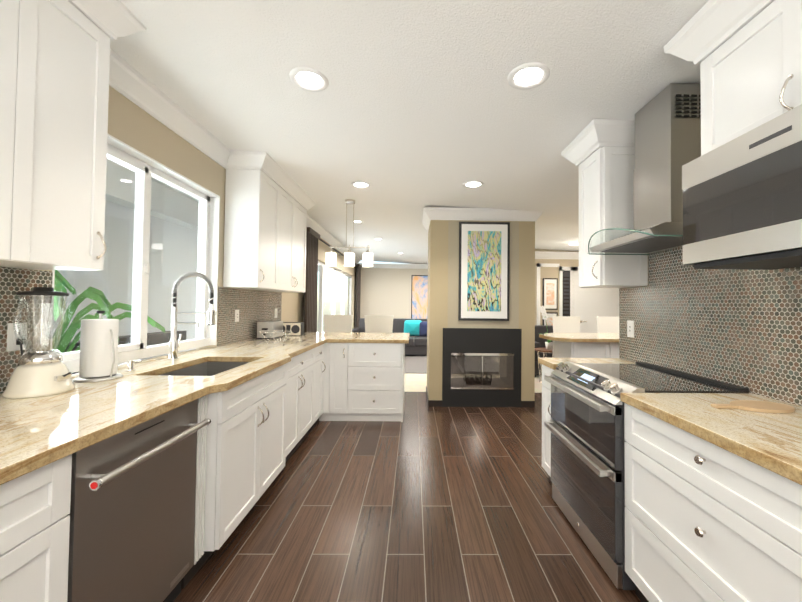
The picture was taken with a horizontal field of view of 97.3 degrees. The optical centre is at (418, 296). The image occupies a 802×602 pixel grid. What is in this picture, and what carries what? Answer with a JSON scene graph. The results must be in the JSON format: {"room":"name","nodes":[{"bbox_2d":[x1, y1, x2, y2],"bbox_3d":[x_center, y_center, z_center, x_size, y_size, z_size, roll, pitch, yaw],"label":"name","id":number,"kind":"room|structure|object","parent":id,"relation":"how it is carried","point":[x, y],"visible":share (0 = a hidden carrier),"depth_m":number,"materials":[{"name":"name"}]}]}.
{"room":"kitchen","nodes":[
{"label":"kitchen","id":0,"kind":"room"},
{"bbox_2d":[8,86,356,348],"bbox_3d":[-1.897,0.050,4.796,0.180,2.691,12.600,1,-1,-1],"label":"wall","id":1,"kind":"structure","parent":0,"point":[133,125],"depth_m":2.67,"materials":[{"name":"beige paint"}]},
{"bbox_2d":[0,0,47,267],"bbox_3d":[-1.590,-0.679,1.020,0.317,1.088,0.593,1,-1,-1],"label":"upper cabinet","id":2,"kind":"object","parent":1,"relation":"attached to","point":[22,22],"depth_m":1.28,"materials":[{"name":"white wood"}]},
{"bbox_2d":[0,267,52,392],"bbox_3d":[-1.746,0.113,0.196,0.007,0.533,2.990,1,-1,-1],"label":"backsplash","id":3,"kind":"structure","parent":1,"relation":"attached to","point":[13,281],"depth_m":1.54,"materials":[{"name":"tile"}]},
{"bbox_2d":[7,323,26,350],"bbox_3d":[-1.756,0.175,1.544,0.008,0.120,0.072,1,-1,-1],"label":"electrical outlet","id":4,"kind":"object","parent":3,"relation":"attached to","point":[11,341],"visible":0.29,"depth_m":1.53,"materials":[{"name":"white plastic"}]},
{"bbox_2d":[21,0,109,269],"bbox_3d":[-1.595,-0.670,1.413,0.317,1.088,0.439,1,-1,-1],"label":"upper cabinet","id":5,"kind":"object","parent":1,"relation":"attached to","point":[54,73],"depth_m":1.48,"materials":[{"name":"white wood"}]},
{"bbox_2d":[50,133,219,372],"bbox_3d":[-1.864,-0.252,2.423,0.180,1.331,1.442,1,-1,-1],"label":"window","id":6,"kind":"structure","parent":1,"relation":"in","point":[144,167],"depth_m":2.40,"materials":[{"name":"white"}]},
{"bbox_2d":[71,347,213,377],"bbox_3d":[-1.822,0.449,2.408,0.079,0.040,1.414,1,-1,-1],"label":"window sill","id":7,"kind":"structure","parent":1,"relation":"attached to","point":[134,363],"depth_m":2.45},
{"bbox_2d":[109,48,243,168],"bbox_3d":[-1.704,-1.263,2.445,0.120,0.140,1.603,1,-1,-1],"label":"crown molding","id":8,"kind":"structure","parent":1,"relation":"attached to","point":[125,79],"depth_m":2.39,"materials":[{"name":"white wood"}]},
{"bbox_2d":[105,158,318,269],"bbox_3d":[-3.174,-1.243,4.809,2.400,0.450,14.200,1,-1,-1],"label":"soffit","id":9,"kind":"structure","parent":1,"relation":"attached to","point":[119,191],"depth_m":4.30,"materials":[{"name":"white paint"}]},
{"bbox_2d":[217,287,281,346],"bbox_3d":[-1.793,0.194,3.887,0.007,0.533,1.495,1,-1,-1],"label":"backsplash","id":10,"kind":"structure","parent":1,"relation":"attached to","point":[253,307],"depth_m":3.60,"materials":[{"name":"tile"}]},
{"bbox_2d":[235,310,238,321],"bbox_3d":[-1.780,0.187,3.465,0.008,0.120,0.072,1,-1,-1],"label":"electrical outlet","id":11,"kind":"object","parent":10,"relation":"attached to","point":[236,315],"visible":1,"depth_m":3.46,"materials":[{"name":"white plastic"}]},
{"bbox_2d":[223,169,282,291],"bbox_3d":[-1.622,-0.624,3.497,0.317,1.088,0.546,1,-1,-1],"label":"upper cabinet","id":12,"kind":"object","parent":1,"relation":"attached to","point":[265,229],"depth_m":3.24,"materials":[{"name":"white wood"}]},
{"bbox_2d":[283,190,306,292],"bbox_3d":[-1.631,-0.610,4.150,0.317,1.088,1.007,1,-1,-1],"label":"upper cabinet","id":13,"kind":"object","parent":1,"relation":"attached to","point":[294,215],"depth_m":4.18,"materials":[{"name":"white wood"}]},
{"bbox_2d":[304,227,361,331],"bbox_3d":[-1.774,0.223,8.020,0.150,2.451,5.550,1,-1,-1],"label":"curtain","id":14,"kind":"object","parent":1,"relation":"attached to","point":[310,298],"visible":0.58,"depth_m":5.63,"materials":[{"name":"black fabric"}]},
{"bbox_2d":[317,261,351,331],"bbox_3d":[-1.948,0.408,8.089,0.070,2.120,4.400,1,-1,-1],"label":"window","id":15,"kind":"structure","parent":1,"relation":"in","point":[322,266],"depth_m":8.05,"materials":[{"name":"white plastic"}]},
{"bbox_2d":[307,215,362,263],"bbox_3d":[-1.773,-1.086,7.794,0.120,0.257,6.260,1,-1,-1],"label":"crown molding","id":16,"kind":"structure","parent":1,"relation":"attached to","point":[325,235],"depth_m":6.81,"materials":[{"name":"white wood"}]},
{"bbox_2d":[360,263,427,318],"bbox_3d":[0.098,0.267,11.019,4.370,2.575,0.200,1,-1,-1],"label":"wall","id":17,"kind":"structure","parent":0,"point":[385,291],"depth_m":10.91,"materials":[{"name":"beige paint"}]},
{"bbox_2d":[360,264,427,267],"bbox_3d":[0.272,-0.936,10.901,4.050,0.140,0.094,1,-1,-1],"label":"crown molding","id":18,"kind":"structure","parent":17,"relation":"attached to","point":[374,265],"depth_m":10.88,"materials":[{"name":"white wood"}]},
{"bbox_2d":[411,275,427,318],"bbox_3d":[0.485,0.171,10.909,1.400,1.670,0.033,1,-1,-1],"label":"framed picture","id":19,"kind":"object","parent":17,"relation":"attached to","point":[419,293],"visible":0.21,"depth_m":10.89,"materials":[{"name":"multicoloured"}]},
{"bbox_2d":[173,392,640,601],"bbox_3d":[1.925,1.397,1.915,7.820,0.050,6.800,1,-1,-1],"label":"floor","id":20,"kind":"structure","parent":0,"point":[422,502],"depth_m":2.09,"materials":[{"name":"tile"}]},
{"bbox_2d":[0,454,71,601],"bbox_3d":[-1.381,0.870,0.560,0.758,0.874,0.903,1,-1,-1],"label":"base cabinet","id":21,"kind":"object","parent":20,"relation":"on","point":[35,505],"depth_m":0.93,"materials":[{"name":"white wood"}]},
{"bbox_2d":[67,399,210,601],"bbox_3d":[-1.330,0.888,1.314,0.765,0.872,0.590,1,-1,-1],"label":"dishwasher","id":22,"kind":"object","parent":20,"relation":"on","point":[132,517],"visible":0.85,"depth_m":1.26,"materials":[{"name":"grey metal"}]},
{"bbox_2d":[196,346,319,483],"bbox_3d":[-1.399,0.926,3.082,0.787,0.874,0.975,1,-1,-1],"label":"base cabinet","id":23,"kind":"object","parent":20,"relation":"on","point":[253,434],"depth_m":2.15,"materials":[{"name":"white wood"}]},
{"bbox_2d":[320,344,325,415],"bbox_3d":[-1.421,0.939,3.688,0.758,0.874,0.465,1,-1,-1],"label":"base cabinet","id":24,"kind":"object","parent":20,"relation":"on","point":[322,364],"depth_m":3.82,"materials":[{"name":"white wood"}]},
{"bbox_2d":[0,332,339,484],"bbox_3d":[-1.352,0.440,1.786,0.840,0.040,6.175,1,-1,-1],"label":"countertop","id":25,"kind":"structure","parent":24,"relation":"on","point":[37,433],"depth_m":1.39,"materials":[{"name":"stone"}]},
{"bbox_2d":[2,287,74,398],"bbox_3d":[-1.621,0.185,1.542,0.260,0.451,0.269,1,-1,-1],"label":"blender","id":26,"kind":"object","parent":25,"relation":"on","point":[40,372],"visible":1,"depth_m":1.48,"materials":[{"name":"white plastic"}]},
{"bbox_2d":[73,311,122,382],"bbox_3d":[-1.617,0.243,1.795,0.199,0.345,0.190,1,-1,-1],"label":"paper towel holder","id":27,"kind":"object","parent":25,"relation":"on","point":[99,350],"visible":1,"depth_m":1.74,"materials":[{"name":"white paper"}]},
{"bbox_2d":[125,360,141,371],"bbox_3d":[-1.607,0.390,1.992,0.082,0.062,0.044,1,-1,-1],"label":"soap dispenser","id":28,"kind":"object","parent":25,"relation":"on","point":[130,366],"visible":1,"depth_m":1.98,"materials":[{"name":"silver metal"}]},
{"bbox_2d":[167,271,216,360],"bbox_3d":[-1.534,0.128,2.416,0.312,0.605,0.098,1,-1,-1],"label":"faucet","id":29,"kind":"object","parent":25,"relation":"on","point":[174,342],"visible":1,"depth_m":2.39,"materials":[{"name":"silver metal"}]},
{"bbox_2d":[159,362,249,375],"bbox_3d":[-1.326,0.583,2.229,0.470,0.222,0.735,1,-1,-1],"label":"sink","id":30,"kind":"object","parent":25,"relation":"in","point":[208,368],"visible":0.04,"depth_m":2.57,"materials":[{"name":"silver metal"}]},
{"bbox_2d":[256,321,282,338],"bbox_3d":[-1.660,0.370,3.956,0.180,0.187,0.312,1,-1,-1],"label":"toaster","id":31,"kind":"object","parent":25,"relation":"on","point":[262,326],"visible":0.94,"depth_m":3.82,"materials":[{"name":"silver metal"}]},
{"bbox_2d":[259,330,290,342],"bbox_3d":[-1.425,0.399,3.514,0.306,0.111,0.306,1,-1,-1],"label":"fruit basket","id":32,"kind":"object","parent":25,"relation":"on","point":[280,341],"visible":1,"depth_m":3.53,"materials":[{"name":"silver metal"}]},
{"bbox_2d":[283,322,303,335],"bbox_3d":[-1.565,0.392,4.309,0.300,0.160,0.127,1,-1,-1],"label":"radio","id":33,"kind":"object","parent":25,"relation":"on","point":[296,328],"visible":0.56,"depth_m":4.25,"materials":[{"name":"silver"}]},
{"bbox_2d":[319,343,334,420],"bbox_3d":[-1.370,0.952,4.233,0.875,0.874,0.661,1,-1,-1],"label":"base cabinet","id":34,"kind":"object","parent":20,"relation":"on","point":[328,414],"depth_m":3.91,"materials":[{"name":"white wood"}]},
{"bbox_2d":[332,332,409,342],"bbox_3d":[-0.553,0.506,4.397,0.883,0.040,0.974,1,-1,-1],"label":"countertop","id":35,"kind":"structure","parent":34,"relation":"on","point":[345,337],"depth_m":4.11,"materials":[{"name":"stone"}]},
{"bbox_2d":[324,315,352,331],"bbox_3d":[-1.220,0.841,5.157,0.464,1.141,0.462,1,-1,-1],"label":"bar stool","id":36,"kind":"object","parent":20,"relation":"on","point":[337,323],"visible":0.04,"depth_m":5.35,"materials":[{"name":"white"}]},
{"bbox_2d":[335,343,354,420],"bbox_3d":[-0.894,0.957,4.239,0.307,0.874,0.661,1,-1,-1],"label":"base cabinet","id":37,"kind":"object","parent":20,"relation":"on","point":[344,352],"depth_m":3.92,"materials":[{"name":"white wood"}]},
{"bbox_2d":[351,343,404,421],"bbox_3d":[-0.508,0.961,4.244,0.674,0.874,0.661,1,-1,-1],"label":"base cabinet","id":38,"kind":"object","parent":20,"relation":"on","point":[363,381],"depth_m":3.92,"materials":[{"name":"white wood"}]},
{"bbox_2d":[364,315,393,332],"bbox_3d":[-0.600,0.848,5.165,0.464,1.141,0.462,1,-1,-1],"label":"bar stool","id":39,"kind":"object","parent":20,"relation":"on","point":[378,323],"visible":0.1,"depth_m":5.36,"materials":[{"name":"white"}]},
{"bbox_2d":[422,207,542,406],"bbox_3d":[0.828,0.136,4.902,1.553,2.581,0.854,1,-1,-1],"label":"fireplace column","id":40,"kind":"structure","parent":20,"relation":"on","point":[511,342],"depth_m":4.56,"materials":[{"name":"beige paint"}]},
{"bbox_2d":[458,222,509,320],"bbox_3d":[0.853,-0.329,4.557,0.655,1.275,0.034,1,-1,-1],"label":"framed picture","id":41,"kind":"object","parent":40,"relation":"attached to","point":[484,273],"visible":0.98,"depth_m":4.54,"materials":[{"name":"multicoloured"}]},
{"bbox_2d":[542,365,553,484],"bbox_3d":[1.212,0.941,2.532,0.634,0.874,0.288,1,-1,-1],"label":"base cabinet","id":42,"kind":"object","parent":20,"relation":"on","point":[546,416],"visible":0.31,"depth_m":2.58,"materials":[{"name":"white wood"}]},
{"bbox_2d":[538,357,634,369],"bbox_3d":[1.225,0.484,2.549,0.617,0.040,0.295,1,-1,-1],"label":"countertop","id":43,"kind":"structure","parent":42,"relation":"on","point":[551,363],"depth_m":2.55,"materials":[{"name":"stone"}]},
{"bbox_2d":[553,341,616,357],"bbox_3d":[2.151,0.998,4.638,0.528,0.874,0.618,1,-1,-1],"label":"base cabinet","id":44,"kind":"object","parent":20,"relation":"on","point":[562,349],"depth_m":4.34,"materials":[{"name":"white wood"}]},
{"bbox_2d":[539,332,618,341],"bbox_3d":[2.738,0.549,4.775,2.140,0.040,0.980,1,-1,-1],"label":"countertop","id":45,"kind":"structure","parent":44,"relation":"on","point":[583,337],"depth_m":4.54,"materials":[{"name":"stone"}]},
{"bbox_2d":[617,342,619,358],"bbox_3d":[2.580,1.002,4.643,0.570,0.874,0.618,1,-1,-1],"label":"base cabinet","id":46,"kind":"object","parent":20,"relation":"on","point":[617,342],"depth_m":4.35,"materials":[{"name":"white wood"}]},
{"bbox_2d":[544,362,748,589],"bbox_3d":[1.186,0.888,2.003,0.683,0.926,0.764,1,-1,-1],"label":"range","id":47,"kind":"object","parent":20,"relation":"on","point":[585,425],"visible":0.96,"depth_m":1.84,"materials":[{"name":"grey metal"}]},
{"bbox_2d":[624,403,801,601],"bbox_3d":[1.248,0.911,1.169,0.598,0.874,0.900,1,-1,-1],"label":"base cabinet","id":48,"kind":"object","parent":20,"relation":"on","point":[706,521],"visible":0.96,"depth_m":1.16,"materials":[{"name":"white wood"}]},
{"bbox_2d":[620,392,801,484],"bbox_3d":[1.256,0.431,0.179,0.617,0.040,2.894,1,-1,-1],"label":"countertop","id":49,"kind":"structure","parent":48,"relation":"on","point":[772,442],"depth_m":1.20,"materials":[{"name":"stone"}]},
{"bbox_2d":[711,400,794,412],"bbox_3d":[1.312,0.432,1.388,0.300,0.012,0.140,1,-1,-1],"label":"cutting board","id":50,"kind":"object","parent":49,"relation":"on","point":[761,406],"visible":1,"depth_m":1.37,"materials":[{"name":"beige wood"}]},
{"bbox_2d":[70,0,774,263],"bbox_3d":[2.014,-1.073,4.871,8.020,0.441,12.600,1,-1,-1],"label":"ceiling","id":51,"kind":"structure","parent":0,"point":[412,111],"depth_m":2.11,"materials":[{"name":"white paint"}]},
{"bbox_2d":[68,0,146,59],"bbox_3d":[-1.378,-1.308,0.237,0.114,0.140,3.011,1,-1,-1],"label":"crown molding","id":52,"kind":"structure","parent":51,"relation":"attached to","point":[112,17],"depth_m":1.59,"materials":[{"name":"white wood"}]},
{"bbox_2d":[252,151,315,210],"bbox_3d":[-1.426,-1.226,3.960,0.114,0.140,1.608,1,-1,-1],"label":"crown molding","id":53,"kind":"structure","parent":51,"relation":"attached to","point":[263,161],"depth_m":3.61,"materials":[{"name":"white wood"}]},
{"bbox_2d":[289,67,328,91],"bbox_3d":[-0.639,-1.271,2.071,0.224,0.010,0.224,1,-1,-1],"label":"recessed light","id":54,"kind":"object","parent":51,"relation":"in","point":[309,79],"visible":0.98,"depth_m":2.06,"materials":[{"name":"white plastic"}]},
{"bbox_2d":[326,199,372,266],"bbox_3d":[-0.874,-0.811,4.508,0.602,0.841,0.132,1,-1,-1],"label":"pendant light","id":55,"kind":"object","parent":51,"relation":"hanging from","point":[349,258],"visible":1,"depth_m":4.46,"materials":[{"name":"white glass"}]},
{"bbox_2d":[351,181,370,188],"bbox_3d":[-0.632,-1.230,3.881,0.224,0.010,0.224,1,-1,-1],"label":"recessed light","id":56,"kind":"object","parent":51,"relation":"in","point":[359,184],"visible":1,"depth_m":3.87,"materials":[{"name":"white"}]},
{"bbox_2d":[462,180,483,187],"bbox_3d":[0.571,-1.162,3.654,0.224,0.010,0.224,1,-1,-1],"label":"recessed light","id":57,"kind":"object","parent":51,"relation":"in","point":[472,184],"visible":1,"depth_m":3.65,"materials":[{"name":"white"}]},
{"bbox_2d":[507,62,549,89],"bbox_3d":[0.603,-1.200,1.925,0.224,0.010,0.224,1,-1,-1],"label":"recessed light","id":58,"kind":"object","parent":51,"relation":"in","point":[525,76],"visible":1,"depth_m":1.92,"materials":[{"name":"white plastic"}]},
{"bbox_2d":[564,119,607,165],"bbox_3d":[1.187,-1.083,2.493,0.094,0.140,0.394,1,-1,-1],"label":"crown molding","id":59,"kind":"structure","parent":51,"relation":"attached to","point":[595,133],"depth_m":2.45,"materials":[{"name":"white wood"}]},
{"bbox_2d":[596,119,634,149],"bbox_3d":[1.396,-1.084,2.346,0.320,0.140,0.094,1,-1,-1],"label":"crown molding","id":60,"kind":"structure","parent":51,"relation":"attached to","point":[621,133],"depth_m":2.34,"materials":[{"name":"white wood"}]},
{"bbox_2d":[663,0,773,64],"bbox_3d":[1.217,-1.134,0.208,0.094,0.140,2.894,1,-1,-1],"label":"crown molding","id":61,"kind":"structure","parent":51,"relation":"attached to","point":[707,29],"depth_m":1.44,"materials":[{"name":"white wood"}]},
{"bbox_2d":[404,356,541,392],"bbox_3d":[1.844,1.536,8.213,7.820,0.050,5.800,1,-1,-1],"label":"floor","id":62,"kind":"structure","parent":0,"point":[415,382],"depth_m":5.92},
{"bbox_2d":[405,355,498,373],"bbox_3d":[0.131,1.484,8.092,3.350,0.012,2.800,1,-1,-1],"label":"living room rug","id":63,"kind":"object","parent":62,"relation":"on","point":[416,364],"visible":0.21,"depth_m":7.63,"materials":[{"name":"grey carpet"}]},
{"bbox_2d":[352,318,458,355],"bbox_3d":[-0.096,1.034,8.664,3.200,0.907,2.170,1,-1,-1],"label":"sofa","id":64,"kind":"object","parent":63,"relation":"on","point":[416,329],"visible":0.21,"depth_m":9.28,"materials":[{"name":"grey fabric"}]},
{"bbox_2d":[535,325,552,376],"bbox_3d":[2.504,1.025,6.712,0.850,0.920,0.680,1,-1,-1],"label":"armchair","id":65,"kind":"object","parent":62,"relation":"on","point":[539,341],"visible":0.06,"depth_m":6.87,"materials":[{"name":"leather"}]},
{"bbox_2d":[535,348,552,382],"bbox_3d":[2.255,1.188,6.075,0.480,0.560,0.480,1,-1,-1],"label":"side table","id":66,"kind":"object","parent":62,"relation":"on","point":[544,350],"visible":0.42,"depth_m":6.04,"materials":[{"name":"brown wood"}]},
{"bbox_2d":[539,306,552,349],"bbox_3d":[2.263,0.532,6.109,0.419,0.750,0.400,1,-1,-1],"label":"orchid","id":67,"kind":"object","parent":66,"relation":"on","point":[549,344],"visible":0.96,"depth_m":6.08,"materials":[{"name":"white plant"}]},
{"bbox_2d":[552,316,579,332],"bbox_3d":[2.415,0.888,5.532,0.464,1.141,0.462,1,-1,-1],"label":"bar stool","id":68,"kind":"object","parent":62,"relation":"on","point":[569,324],"visible":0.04,"depth_m":5.72,"materials":[{"name":"white"}]},
{"bbox_2d":[597,317,618,332],"bbox_3d":[3.145,0.896,5.542,0.464,1.141,0.462,1,-1,-1],"label":"bar stool","id":69,"kind":"object","parent":62,"relation":"on","point":[607,324],"visible":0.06,"depth_m":5.73,"materials":[{"name":"white"}]},
{"bbox_2d":[535,249,539,324],"bbox_3d":[2.381,0.301,9.147,0.150,2.472,4.000,1,-1,-1],"label":"wall","id":70,"kind":"structure","parent":0,"point":[536,260],"depth_m":7.16,"materials":[{"name":"beige paint"}]},
{"bbox_2d":[540,249,578,324],"bbox_3d":[4.230,0.278,7.246,3.500,2.472,0.150,1,-1,-1],"label":"wall","id":71,"kind":"structure","parent":0,"point":[549,272],"depth_m":7.17,"materials":[{"name":"beige paint"}]},
{"bbox_2d":[537,263,559,324],"bbox_3d":[2.630,0.410,7.137,0.460,2.170,0.019,1,-1,-1],"label":"trim","id":72,"kind":"structure","parent":71,"relation":"attached to","point":[539,265],"depth_m":7.14,"materials":[{"name":"white wood"}]},
{"bbox_2d":[542,312,557,324],"bbox_3d":[2.668,0.635,7.127,0.300,0.640,0.029,1,-1,-1],"label":"framed picture","id":73,"kind":"object","parent":71,"relation":"attached to","point":[549,321],"visible":0.17,"depth_m":7.12,"materials":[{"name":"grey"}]},
{"bbox_2d":[543,278,557,309],"bbox_3d":[2.675,-0.054,7.143,0.300,0.640,0.029,1,-1,-1],"label":"framed picture","id":74,"kind":"object","parent":71,"relation":"attached to","point":[550,293],"visible":0.88,"depth_m":7.13,"materials":[{"name":"grey"}]},
{"bbox_2d":[535,252,578,259],"bbox_3d":[4.008,-0.820,7.145,3.330,0.140,0.094,1,-1,-1],"label":"crown molding","id":75,"kind":"structure","parent":71,"relation":"attached to","point":[538,255],"depth_m":7.12,"materials":[{"name":"white wood"}]},
{"bbox_2d":[559,267,572,315],"bbox_3d":[2.995,0.444,7.141,0.270,2.110,0.019,1,-1,-1],"label":"window","id":76,"kind":"structure","parent":71,"relation":"in","point":[565,291],"depth_m":7.15,"materials":[{"name":"white"}]},
{"bbox_2d":[573,267,618,332],"bbox_3d":[3.635,0.451,7.128,0.990,2.110,0.061,1,-1,-1],"label":"hall door","id":77,"kind":"structure","parent":71,"relation":"in","point":[590,305],"depth_m":7.15,"materials":[{"name":"white wood"}]},
{"bbox_3d":[1.630,0.080,0.615,0.130,2.520,4.150,1,-1,-1],"label":"wall","id":78,"kind":"structure","parent":0,"visible":0},
{"bbox_2d":[579,147,647,287],"bbox_3d":[1.368,-0.540,2.538,0.354,0.940,0.340,1,-1,-1],"label":"upper cabinet","id":79,"kind":"object","parent":78,"relation":"attached to","point":[605,187],"visible":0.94,"depth_m":2.38,"materials":[{"name":"white wood"}]},
{"bbox_2d":[587,83,700,254],"bbox_3d":[1.295,-0.716,2.040,0.504,0.860,0.637,1,-1,-1],"label":"range hood","id":80,"kind":"object","parent":78,"relation":"attached to","point":[667,132],"visible":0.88,"depth_m":1.93,"materials":[{"name":"silver metal"}]},
{"bbox_2d":[619,246,801,405],"bbox_3d":[1.560,0.003,0.715,0.007,0.844,3.940,1,-1,-1],"label":"backsplash","id":81,"kind":"structure","parent":78,"relation":"attached to","point":[741,327],"depth_m":1.80,"materials":[{"name":"tile"}]},
{"bbox_2d":[627,320,633,337],"bbox_3d":[1.527,0.231,2.535,0.008,0.120,0.072,1,-1,-1],"label":"electrical outlet","id":82,"kind":"object","parent":81,"relation":"attached to","point":[630,328],"visible":1,"depth_m":2.53,"materials":[{"name":"white plastic"}]},
{"bbox_2d":[700,0,801,155],"bbox_3d":[1.407,-0.814,1.116,0.318,0.456,0.881,1,-1,-1],"label":"upper cabinet","id":83,"kind":"object","parent":78,"relation":"attached to","point":[750,75],"visible":0.73,"depth_m":1.29,"materials":[{"name":"white wood"}]},
{"bbox_2d":[682,104,801,269],"bbox_3d":[1.356,-0.353,1.166,0.391,0.455,0.760,1,-1,-1],"label":"microwave","id":84,"kind":"object","parent":83,"relation":"attached to","point":[742,201],"visible":1,"depth_m":1.25,"materials":[{"name":"silver metal"}]},
{"label":"outside","id":85,"kind":"structure","parent":0,"visible":0},
{"bbox_3d":[-5.601,1.391,4.719,7.200,0.050,14.200,1,-1,-1],"label":"patio","id":86,"kind":"object","parent":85,"visible":0},
{"bbox_2d":[52,270,164,352],"bbox_3d":[-3.167,0.460,2.023,1.790,1.722,3.009,1,-1,-1],"label":"palm plants","id":87,"kind":"object","parent":86,"relation":"on","point":[77,300],"depth_m":2.87,"materials":[{"name":"green plant"}]},
{"bbox_2d":[53,200,197,340],"bbox_3d":[-4.484,-0.227,4.769,0.200,3.210,14.200,1,-1,-1],"label":"wall","id":88,"kind":"structure","parent":86,"relation":"on","point":[170,244],"depth_m":5.80,"materials":[{"name":"white paint"}]}
]}

